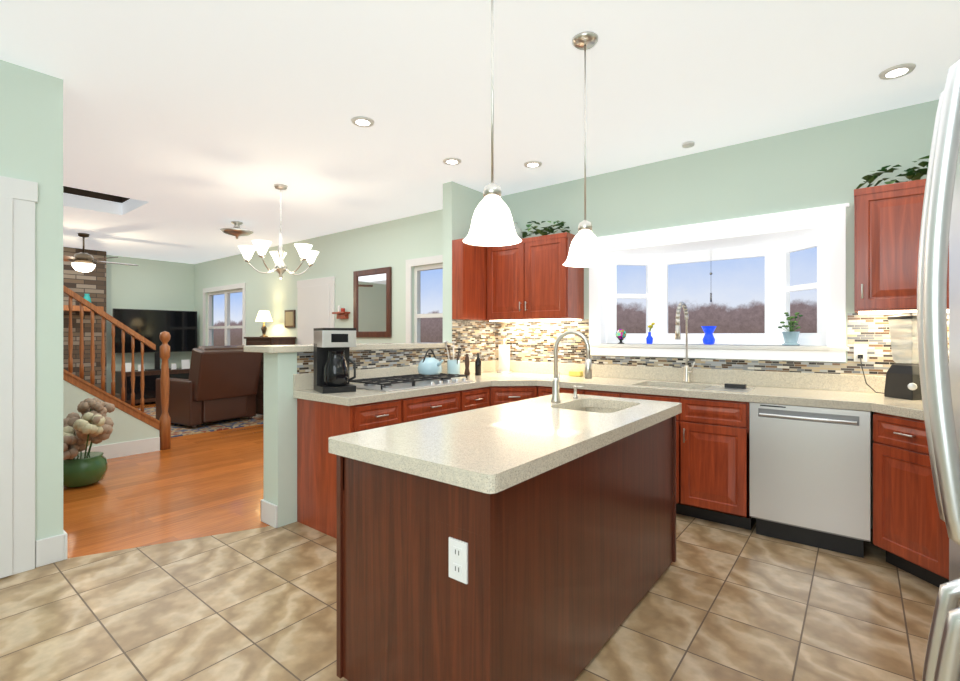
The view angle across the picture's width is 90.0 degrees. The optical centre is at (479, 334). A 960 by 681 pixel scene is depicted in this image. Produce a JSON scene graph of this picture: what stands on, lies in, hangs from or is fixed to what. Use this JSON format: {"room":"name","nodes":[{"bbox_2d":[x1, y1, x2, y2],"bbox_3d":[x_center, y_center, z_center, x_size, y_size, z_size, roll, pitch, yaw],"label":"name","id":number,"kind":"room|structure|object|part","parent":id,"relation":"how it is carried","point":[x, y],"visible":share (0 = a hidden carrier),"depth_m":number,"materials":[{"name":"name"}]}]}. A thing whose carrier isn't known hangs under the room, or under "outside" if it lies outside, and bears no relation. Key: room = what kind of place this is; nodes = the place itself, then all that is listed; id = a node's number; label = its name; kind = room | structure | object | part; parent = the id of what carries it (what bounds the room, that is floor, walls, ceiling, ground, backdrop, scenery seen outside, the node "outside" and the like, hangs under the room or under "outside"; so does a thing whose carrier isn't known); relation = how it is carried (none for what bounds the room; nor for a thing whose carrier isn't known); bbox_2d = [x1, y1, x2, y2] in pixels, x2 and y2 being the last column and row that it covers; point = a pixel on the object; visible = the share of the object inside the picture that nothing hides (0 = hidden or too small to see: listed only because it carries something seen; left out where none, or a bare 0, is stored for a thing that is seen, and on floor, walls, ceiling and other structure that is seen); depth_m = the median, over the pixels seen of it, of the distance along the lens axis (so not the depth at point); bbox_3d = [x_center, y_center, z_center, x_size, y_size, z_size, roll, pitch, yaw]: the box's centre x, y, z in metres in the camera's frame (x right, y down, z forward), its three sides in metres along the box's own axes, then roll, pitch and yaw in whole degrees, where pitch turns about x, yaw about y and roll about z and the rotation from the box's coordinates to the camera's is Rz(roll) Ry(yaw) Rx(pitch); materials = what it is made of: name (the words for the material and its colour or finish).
{"room":"kitchen","nodes":[
{"label":"kitchen","id":0,"kind":"room"},
{"bbox_2d":[0,59,62,566],"bbox_3d":[-3.232,-0.090,1.847,0.120,2.780,2.480,0,0,38],"label":"wall","id":1,"kind":"structure","parent":0,"point":[31,124],"depth_m":2.72,"materials":[{"name":"green paint"}]},
{"bbox_2d":[0,176,37,577],"bbox_3d":[-2.782,0.225,2.248,0.084,2.150,1.064,0,0,38],"label":"hall door","id":2,"kind":"structure","parent":1,"relation":"in","point":[18,199],"depth_m":2.61,"materials":[{"name":"white wood"}]},
{"bbox_2d":[36,530,66,567],"bbox_3d":[-2.494,1.225,2.778,0.152,0.150,0.136,0,0,38],"label":"baseboard","id":3,"kind":"structure","parent":1,"relation":"attached to","point":[52,549],"depth_m":2.73,"materials":[{"name":"white wood"}]},
{"bbox_2d":[63,186,130,202],"bbox_3d":[-5.169,-2.405,4.224,1.150,1.550,3.800,0,0,38],"label":"skylight","id":4,"kind":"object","parent":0,"point":[91,194],"depth_m":5.72,"materials":[{"name":"black glass"}]},
{"bbox_2d":[63,380,159,458],"bbox_3d":[-4.249,0.429,4.643,0.052,1.742,1.999,0,0,38],"label":"wall","id":5,"kind":"structure","parent":0,"point":[130,435],"depth_m":5.13,"materials":[{"name":"white paint"}]},
{"bbox_2d":[106,255,193,392],"bbox_3d":[-7.871,-0.090,7.738,0.150,2.780,5.950,0,0,38],"label":"wall","id":6,"kind":"structure","parent":0,"point":[147,284],"depth_m":9.35,"materials":[{"name":"green paint"}]},
{"bbox_2d":[63,402,269,557],"bbox_3d":[-4.779,1.350,5.287,7.740,0.100,5.950,0,0,38],"label":"floor","id":7,"kind":"structure","parent":0,"point":[192,486],"depth_m":3.89,"materials":[{"name":"laminate"}]},
{"bbox_2d":[63,398,115,487],"bbox_3d":[-3.421,0.921,4.138,0.798,0.756,0.486,0,0,38],"label":"planter","id":8,"kind":"object","parent":7,"relation":"on","point":[94,424],"visible":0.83,"depth_m":4.06,"materials":[{"name":"green ceramic"}]},
{"bbox_2d":[63,247,119,398],"bbox_3d":[-7.246,-0.089,7.721,0.848,2.778,2.200,0,0,38],"label":"stone fireplace","id":9,"kind":"object","parent":7,"relation":"on","point":[92,283],"visible":0.19,"depth_m":8.26,"materials":[{"name":"brown stone"}]},
{"bbox_2d":[83,294,90,302],"bbox_3d":[-6.698,-0.596,8.180,0.120,0.210,0.117,0,0,38],"label":"vase","id":10,"kind":"object","parent":9,"relation":"on","point":[87,297],"visible":0.56,"depth_m":8.15,"materials":[{"name":"teal"}]},
{"bbox_2d":[63,285,170,449],"bbox_3d":[-5.019,-0.040,4.370,0.965,2.680,3.615,0,0,38],"label":"stair railing","id":11,"kind":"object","parent":7,"relation":"on","point":[162,424],"depth_m":5.13,"materials":[{"name":"brown wood"}]},
{"bbox_2d":[115,368,189,403],"bbox_3d":[-6.219,0.985,9.242,0.510,0.630,1.240,0,0,38],"label":"stand","id":12,"kind":"object","parent":7,"relation":"on","point":[151,377],"visible":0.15,"depth_m":8.90,"materials":[{"name":"brown wood"}]},
{"bbox_2d":[125,363,130,371],"bbox_3d":[-6.412,0.589,8.782,0.037,0.161,0.128,0,0,38],"label":"framed picture","id":13,"kind":"object","parent":12,"relation":"on","point":[127,365],"depth_m":8.76,"materials":[{"name":"white paper"}]},
{"bbox_2d":[113,308,196,370],"bbox_3d":[-6.208,0.095,9.233,0.200,1.149,1.400,0,0,38],"label":"television","id":14,"kind":"object","parent":12,"relation":"on","point":[180,327],"visible":0.71,"depth_m":9.21,"materials":[{"name":"black plastic"}]},
{"bbox_2d":[181,360,189,368],"bbox_3d":[-5.834,0.579,9.511,0.040,0.180,0.144,0,0,38],"label":"framed picture","id":15,"kind":"object","parent":12,"relation":"on","point":[185,364],"depth_m":9.51,"materials":[{"name":"white paper"}]},
{"bbox_2d":[123,407,263,436],"bbox_3d":[-4.796,1.294,7.432,3.050,0.012,1.590,0,0,38],"label":"living room rug","id":16,"kind":"object","parent":7,"relation":"on","point":[177,430],"visible":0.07,"depth_m":6.83,"materials":[{"name":"beige carpet"}]},
{"bbox_2d":[156,345,261,428],"bbox_3d":[-3.987,0.720,7.128,1.136,1.134,1.000,0,0,30],"label":"leather recliner","id":17,"kind":"object","parent":16,"relation":"on","point":[220,383],"visible":0.88,"depth_m":6.76,"materials":[{"name":"brown leather"}]},
{"bbox_2d":[244,337,295,414],"bbox_3d":[-3.356,0.665,7.647,0.840,1.270,0.443,0,0,38],"label":"drawers","id":18,"kind":"object","parent":7,"relation":"on","point":[267,341],"visible":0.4,"depth_m":7.43,"materials":[{"name":"brown wood"}]},
{"bbox_2d":[256,311,271,336],"bbox_3d":[-3.488,-0.181,7.754,0.260,0.420,0.260,0,0,38],"label":"light","id":19,"kind":"object","parent":18,"relation":"on","point":[263,316],"visible":1,"depth_m":7.70,"materials":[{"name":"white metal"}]},
{"bbox_2d":[264,181,483,527],"bbox_3d":[-0.674,-0.090,4.261,0.190,2.780,2.460,0,0,38],"label":"wall","id":20,"kind":"structure","parent":0,"point":[280,445],"depth_m":3.32,"materials":[{"name":"green paint"}]},
{"bbox_2d":[261,499,277,527],"bbox_3d":[-0.902,1.225,3.985,0.205,0.150,1.775,0,0,38],"label":"baseboard","id":21,"kind":"structure","parent":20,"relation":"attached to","point":[269,513],"depth_m":3.28,"materials":[{"name":"white wood"}]},
{"bbox_2d":[243,342,452,352],"bbox_3d":[-0.969,0.097,4.002,0.390,0.044,1.830,0,0,38],"label":"bar ledge","id":22,"kind":"object","parent":20,"relation":"on","point":[296,348],"visible":0.88,"depth_m":3.71,"materials":[{"name":"stone"}]},
{"bbox_2d":[297,320,496,373],"bbox_3d":[-0.556,0.061,4.250,0.007,0.418,2.310,0,0,38],"label":"tile backsplash","id":23,"kind":"structure","parent":20,"relation":"attached to","point":[480,337],"depth_m":4.49,"materials":[{"name":"multicoloured tile"}]},
{"bbox_2d":[0,514,938,680],"bbox_3d":[-0.308,1.350,1.744,4.590,0.100,5.950,0,0,38],"label":"floor","id":24,"kind":"structure","parent":0,"point":[720,602],"depth_m":2.23,"materials":[{"name":"tile"}]},
{"bbox_2d":[297,398,404,538],"bbox_3d":[-0.903,0.869,3.319,0.617,0.862,0.420,0,0,38],"label":"base cabinet","id":25,"kind":"object","parent":24,"relation":"on","point":[317,421],"depth_m":3.17,"materials":[{"name":"brown wood"}]},
{"bbox_2d":[293,364,488,405],"bbox_3d":[-0.521,0.353,3.791,0.630,0.165,1.695,0,0,38],"label":"countertop","id":26,"kind":"structure","parent":25,"relation":"on","point":[303,384],"depth_m":3.40,"materials":[{"name":"stone"}]},
{"bbox_2d":[314,328,355,393],"bbox_3d":[-0.996,0.168,3.300,0.224,0.431,0.288,0,0,-32],"label":"coffee maker","id":27,"kind":"object","parent":26,"relation":"on","point":[332,359],"visible":1,"depth_m":3.22,"materials":[{"name":"black plastic"}]},
{"bbox_2d":[349,373,473,391],"bbox_3d":[-0.547,0.358,3.777,0.520,0.052,0.940,0,0,38],"label":"gas cooktop","id":28,"kind":"object","parent":26,"relation":"in","point":[404,382],"visible":0.9,"depth_m":3.65,"materials":[{"name":"silver metal"}]},
{"bbox_2d":[418,349,443,374],"bbox_3d":[-0.407,0.223,4.074,0.260,0.217,0.208,0,0,38],"label":"tea kettle","id":29,"kind":"object","parent":28,"relation":"on","point":[429,365],"visible":1,"depth_m":4.01,"materials":[{"name":"metal"}]},
{"bbox_2d":[444,341,463,373],"bbox_3d":[-0.241,0.219,4.447,0.236,0.331,0.186,0,0,38],"label":"utensil crock","id":30,"kind":"object","parent":26,"relation":"on","point":[453,365],"visible":0.9,"depth_m":4.39,"materials":[{"name":"blue ceramic"}]},
{"bbox_2d":[405,390,464,421],"bbox_3d":[-0.580,0.869,3.726,0.617,0.862,0.620,0,0,38],"label":"base cabinet","id":31,"kind":"object","parent":24,"relation":"on","point":[427,406],"depth_m":3.54,"materials":[{"name":"brown wood"}]},
{"bbox_2d":[465,387,488,410],"bbox_3d":[-0.270,0.869,4.118,0.617,0.862,0.380,0,0,38],"label":"base cabinet","id":32,"kind":"object","parent":24,"relation":"on","point":[476,398],"depth_m":3.93,"materials":[{"name":"brown wood"}]},
{"bbox_2d":[337,417,675,680],"bbox_3d":[0.286,0.871,2.261,0.724,0.860,1.744,0,0,38],"label":"kitchen island","id":33,"kind":"object","parent":24,"relation":"on","point":[532,539],"depth_m":1.65,"materials":[{"name":"brown wood"}]},
{"bbox_2d":[328,393,681,496],"bbox_3d":[0.286,0.411,2.261,0.780,0.054,1.800,0,0,38],"label":"island countertop","id":34,"kind":"structure","parent":33,"relation":"on","point":[490,450],"depth_m":1.79,"materials":[{"name":"beige stone"}]},
{"bbox_2d":[551,330,591,402],"bbox_3d":[0.516,0.179,2.703,0.236,0.410,0.093,0,0,38],"label":"faucet","id":35,"kind":"object","parent":34,"relation":"on","point":[555,398],"visible":1,"depth_m":2.72,"materials":[{"name":"silver metal"}]},
{"bbox_2d":[573,386,583,397],"bbox_3d":[0.594,0.346,2.911,0.067,0.077,0.031,0,0,38],"label":"soap dispenser","id":36,"kind":"object","parent":34,"relation":"on","point":[575,391],"visible":1,"depth_m":2.91,"materials":[{"name":"silver metal"}]},
{"bbox_2d":[489,386,536,405],"bbox_3d":[0.269,0.869,4.258,0.516,0.862,0.516,0,0,38],"label":"base cabinet","id":37,"kind":"object","parent":24,"relation":"on","point":[498,395],"depth_m":4.09,"materials":[{"name":"brown wood"}]},
{"bbox_2d":[537,386,584,396],"bbox_3d":[0.853,0.869,4.223,0.450,0.862,0.617,0,0,38],"label":"base cabinet","id":38,"kind":"object","parent":24,"relation":"on","point":[541,390],"depth_m":4.04,"materials":[{"name":"brown wood"}]},
{"bbox_2d":[585,390,652,399],"bbox_3d":[1.147,0.869,3.990,0.300,0.862,0.617,0,0,38],"label":"base cabinet","id":39,"kind":"object","parent":24,"relation":"on","point":[587,392],"depth_m":3.67,"materials":[{"name":"brown wood"}]},
{"bbox_2d":[676,410,755,529],"bbox_3d":[1.601,0.970,3.630,0.860,0.660,0.617,0,0,38],"label":"base cabinet","id":40,"kind":"object","parent":24,"relation":"on","point":[713,450],"depth_m":3.26,"materials":[{"name":"brown wood"}]},
{"bbox_2d":[750,402,869,557],"bbox_3d":[2.162,0.869,3.146,0.610,0.862,0.624,0,0,38],"label":"dishwasher","id":41,"kind":"object","parent":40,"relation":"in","point":[809,476],"visible":0.92,"depth_m":2.92,"materials":[{"name":"silver metal"}]},
{"bbox_2d":[873,412,944,587],"bbox_3d":[2.423,0.869,2.551,0.516,0.862,0.516,0,0,38],"label":"base cabinet","id":42,"kind":"object","parent":24,"relation":"on","point":[910,534],"depth_m":2.55,"materials":[{"name":"brown wood"}]},
{"bbox_2d":[460,360,924,420],"bbox_3d":[1.463,0.440,3.544,4.046,0.340,0.923,0,0,38],"label":"countertop","id":43,"kind":"structure","parent":42,"relation":"on","point":[841,391],"depth_m":3.54,"materials":[{"name":"stone"}]},
{"bbox_2d":[497,340,511,372],"bbox_3d":[0.246,0.215,4.883,0.150,0.337,0.150,0,0,38],"label":"paper towel holder","id":44,"kind":"object","parent":43,"relation":"on","point":[504,358],"visible":1,"depth_m":4.83,"materials":[{"name":"white paper"}]},
{"bbox_2d":[569,371,582,376],"bbox_3d":[0.895,0.359,4.478,0.120,0.049,0.070,0,0,38],"label":"sponge caddy","id":45,"kind":"object","parent":43,"relation":"on","point":[576,373],"visible":0.98,"depth_m":4.44,"materials":[{"name":"yellow"}]},
{"bbox_2d":[675,302,694,382],"bbox_3d":[1.611,0.062,3.774,0.094,0.645,0.289,0,0,38],"label":"sink faucet","id":46,"kind":"object","parent":43,"relation":"on","point":[687,372],"visible":1,"depth_m":3.85,"materials":[{"name":"silver metal"}]},
{"bbox_2d":[884,312,921,399],"bbox_3d":[2.624,0.124,2.911,0.264,0.520,0.264,0,0,38],"label":"blender","id":47,"kind":"object","parent":43,"relation":"on","point":[902,380],"visible":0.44,"depth_m":2.89,"materials":[{"name":"black plastic"}]},
{"bbox_2d":[917,59,959,680],"bbox_3d":[1.087,0.400,0.536,0.882,1.800,0.910,0,0,38],"label":"refrigerator","id":48,"kind":"object","parent":24,"relation":"on","point":[954,345],"depth_m":0.75,"materials":[{"name":"silver metal"}]},
{"bbox_3d":[0.777,0.320,0.782,0.090,1.542,0.128,0,0,38],"label":"refrigerator handle","id":49,"kind":"part","parent":48,"relation":"part of","materials":[{"name":"silver metal"}]},
{"bbox_2d":[945,523,948,582],"bbox_3d":[2.358,0.869,1.923,0.625,0.862,0.557,0,0,38],"label":"base cabinet","id":50,"kind":"object","parent":24,"relation":"on","point":[946,534],"depth_m":2.35,"materials":[{"name":"brown wood"}]},
{"bbox_2d":[0,0,959,263],"bbox_3d":[-3.161,-1.555,4.005,11.870,0.150,5.950,0,0,38],"label":"ceiling","id":51,"kind":"structure","parent":0,"point":[192,128],"depth_m":2.92,"materials":[{"name":"white paint"}]},
{"bbox_2d":[63,233,137,271],"bbox_3d":[-5.767,-1.200,7.049,1.295,0.559,1.237,0,0,38],"label":"ceiling fan light","id":52,"kind":"object","parent":51,"relation":"hanging from","point":[83,261],"visible":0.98,"depth_m":6.95,"materials":[{"name":"white glass"}]},
{"bbox_2d":[220,221,253,238],"bbox_3d":[-3.183,-1.365,6.287,0.400,0.229,0.400,0,0,38],"label":"semi-flush ceiling light","id":53,"kind":"object","parent":51,"relation":"attached to","point":[236,230],"visible":1,"depth_m":6.22,"materials":[{"name":"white glass"}]},
{"bbox_2d":[238,184,318,278],"bbox_3d":[-1.953,-1.014,4.763,0.756,0.929,0.748,0,0,38],"label":"dining chandelier","id":54,"kind":"object","parent":51,"relation":"hanging from","point":[261,247],"visible":1,"depth_m":4.70,"materials":[{"name":"white glass"}]},
{"bbox_2d":[351,116,374,126],"bbox_3d":[-0.812,-1.474,3.322,0.158,0.012,0.158,0,0,29],"label":"recessed light","id":55,"kind":"object","parent":51,"relation":"in","point":[362,120],"depth_m":3.30,"materials":[{"name":"white"}]},
{"bbox_2d":[443,157,460,164],"bbox_3d":[-0.237,-1.474,4.080,0.158,0.012,0.158,0,0,29],"label":"recessed light","id":56,"kind":"object","parent":51,"relation":"in","point":[451,160],"depth_m":4.06,"materials":[{"name":"white"}]},
{"bbox_2d":[463,0,521,246],"bbox_3d":[0.046,-0.917,1.813,0.224,1.124,0.224,0,0,38],"label":"pendant light","id":57,"kind":"object","parent":51,"relation":"hanging from","point":[492,224],"visible":1,"depth_m":1.78,"materials":[{"name":"white glass"}]},
{"bbox_2d":[524,161,541,167],"bbox_3d":[0.459,-1.474,4.153,0.158,0.012,0.158,0,0,29],"label":"recessed light","id":58,"kind":"object","parent":51,"relation":"in","point":[532,164],"depth_m":4.14,"materials":[{"name":"white"}]},
{"bbox_2d":[563,31,607,266],"bbox_3d":[0.526,-0.917,2.403,0.224,1.124,0.224,0,0,38],"label":"pendant light","id":59,"kind":"object","parent":51,"relation":"hanging from","point":[585,250],"visible":1,"depth_m":2.37,"materials":[{"name":"white glass"}]},
{"bbox_2d":[682,141,694,147],"bbox_3d":[1.607,-1.470,3.702,0.089,0.020,0.088,0,0,26],"label":"recessed light","id":60,"kind":"object","parent":51,"relation":"in","point":[687,144],"depth_m":3.68,"materials":[{"name":"white"}]},
{"bbox_2d":[878,63,915,79],"bbox_3d":[2.337,-1.474,2.691,0.158,0.012,0.158,0,0,-7],"label":"recessed light","id":61,"kind":"object","parent":51,"relation":"in","point":[896,70],"depth_m":2.68,"materials":[{"name":"white"}]},
{"bbox_2d":[194,99,938,528],"bbox_3d":[-1.267,-0.090,6.395,12.170,2.780,0.150,0,0,38],"label":"wall","id":62,"kind":"structure","parent":0,"point":[824,165],"depth_m":4.12,"materials":[{"name":"green paint"}]},
{"bbox_2d":[203,283,245,345],"bbox_3d":[-4.885,-0.135,9.212,1.820,1.610,0.170,0,0,38],"label":"window","id":63,"kind":"structure","parent":62,"relation":"in","point":[227,327],"depth_m":9.22,"materials":[{"name":"white wood"}]},
{"bbox_2d":[285,310,295,327],"bbox_3d":[-3.044,-0.260,7.686,0.280,0.280,0.030,0,0,38],"label":"framed picture","id":64,"kind":"object","parent":62,"relation":"attached to","point":[290,318],"visible":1,"depth_m":7.65,"materials":[{"name":"brown wood"}]},
{"bbox_2d":[297,276,334,344],"bbox_3d":[-2.510,0.225,7.217,0.980,2.150,0.102,0,0,38],"label":"entry door","id":65,"kind":"structure","parent":62,"relation":"in","point":[316,303],"depth_m":7.24,"materials":[{"name":"white wood"}]},
{"bbox_2d":[332,306,349,318],"bbox_3d":[-1.963,-0.323,6.780,0.280,0.186,0.108,0,0,38],"label":"wall shelf","id":66,"kind":"object","parent":62,"relation":"attached to","point":[342,314],"visible":1,"depth_m":6.74,"materials":[{"name":"brown wood"}]},
{"bbox_2d":[353,267,391,336],"bbox_3d":[-1.446,-0.425,6.418,0.760,0.910,0.033,0,0,38],"label":"wood-framed mirror","id":67,"kind":"object","parent":62,"relation":"attached to","point":[372,302],"visible":1,"depth_m":6.40,"materials":[{"name":"brown wood"}]},
{"bbox_2d":[406,255,442,342],"bbox_3d":[-0.453,-0.220,5.699,1.170,1.440,0.170,0,0,38],"label":"dining window","id":68,"kind":"structure","parent":62,"relation":"in","point":[419,262],"depth_m":5.96,"materials":[{"name":"white wood"}]},
{"bbox_2d":[452,232,583,321],"bbox_3d":[0.355,-0.525,4.566,1.040,0.774,0.698,0,0,38],"label":"upper cabinet","id":69,"kind":"object","parent":62,"relation":"attached to","point":[529,279],"visible":0.96,"depth_m":4.55,"materials":[{"name":"brown wood"}]},
{"bbox_2d":[513,222,521,238],"bbox_3d":[0.334,-1.023,4.865,0.200,0.220,0.200,0,0,38],"label":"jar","id":70,"kind":"object","parent":69,"relation":"on","point":[518,231],"visible":0.33,"depth_m":4.80,"materials":[{"name":"white"}]},
{"bbox_2d":[522,221,570,237],"bbox_3d":[0.596,-1.013,4.586,0.535,0.187,0.227,0,0,34],"label":"ivy garland","id":71,"kind":"object","parent":69,"relation":"on","point":[549,229],"visible":0.83,"depth_m":4.57,"materials":[{"name":"green plant"}]},
{"bbox_2d":[589,203,848,361],"bbox_3d":[1.935,-0.357,4.100,1.940,1.085,0.579,0,0,38],"label":"window bay","id":72,"kind":"object","parent":62,"relation":"attached to","point":[775,239],"visible":0.85,"depth_m":3.96,"materials":[{"name":"white wood"}]},
{"bbox_2d":[590,343,848,351],"bbox_3d":[1.915,0.098,4.074,1.940,0.035,0.555,0,0,38],"label":"window sill","id":73,"kind":"structure","parent":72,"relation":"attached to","point":[736,347],"depth_m":3.75,"materials":[{"name":"white wood"}]},
{"bbox_2d":[616,329,625,343],"bbox_3d":[1.292,0.013,4.399,0.096,0.133,0.096,0,0,38],"label":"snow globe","id":74,"kind":"object","parent":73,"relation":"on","point":[620,334],"visible":1,"depth_m":4.37,"materials":[{"name":"multicoloured glass"}]},
{"bbox_2d":[646,323,654,343],"bbox_3d":[1.552,-0.017,4.354,0.085,0.192,0.085,0,0,38],"label":"vase","id":75,"kind":"object","parent":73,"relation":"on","point":[649,339],"visible":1,"depth_m":4.34,"materials":[{"name":"blue glass"}]},
{"bbox_2d":[701,326,716,343],"bbox_3d":[1.965,0.002,4.121,0.124,0.155,0.124,0,0,38],"label":"glass vase","id":76,"kind":"object","parent":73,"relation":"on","point":[708,338],"visible":1,"depth_m":4.09,"materials":[{"name":"blue glass"}]},
{"bbox_2d":[778,312,802,344],"bbox_3d":[2.400,-0.049,3.713,0.166,0.257,0.143,0,0,38],"label":"potted plant","id":77,"kind":"object","parent":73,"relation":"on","point":[790,336],"depth_m":3.68,"materials":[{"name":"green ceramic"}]},
{"bbox_2d":[497,313,948,375],"bbox_3d":[1.748,0.061,3.904,4.047,0.418,0.007,0,0,38],"label":"tile backsplash","id":78,"kind":"structure","parent":62,"relation":"attached to","point":[531,341],"depth_m":3.92,"materials":[{"name":"multicoloured tile"}]},
{"bbox_2d":[854,344,883,393],"bbox_3d":[2.592,0.221,3.170,0.196,0.322,0.095,0,0,38],"label":"outlet","id":79,"kind":"object","parent":78,"relation":"attached to","point":[860,352],"visible":0.94,"depth_m":3.23,"materials":[{"name":"white plastic"}]},
{"bbox_2d":[854,179,948,314],"bbox_3d":[2.829,-0.525,2.814,1.002,0.774,0.370,0,0,38],"label":"upper cabinet","id":80,"kind":"object","parent":62,"relation":"attached to","point":[887,222],"visible":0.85,"depth_m":2.91,"materials":[{"name":"brown wood"}]},
{"bbox_2d":[856,155,929,188],"bbox_3d":[2.797,-1.008,2.836,0.922,0.174,0.250,0,0,38],"label":"ivy garland","id":81,"kind":"object","parent":80,"relation":"on","point":[909,175],"visible":0.67,"depth_m":2.98,"materials":[{"name":"green plant"}]},
{"label":"outside","id":82,"kind":"structure","parent":0,"visible":0},
{"bbox_2d":[214,247,816,345],"bbox_3d":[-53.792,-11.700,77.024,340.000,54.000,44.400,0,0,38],"label":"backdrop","id":83,"kind":"structure","parent":82,"point":[735,288],"depth_m":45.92,"materials":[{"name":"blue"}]}
]}

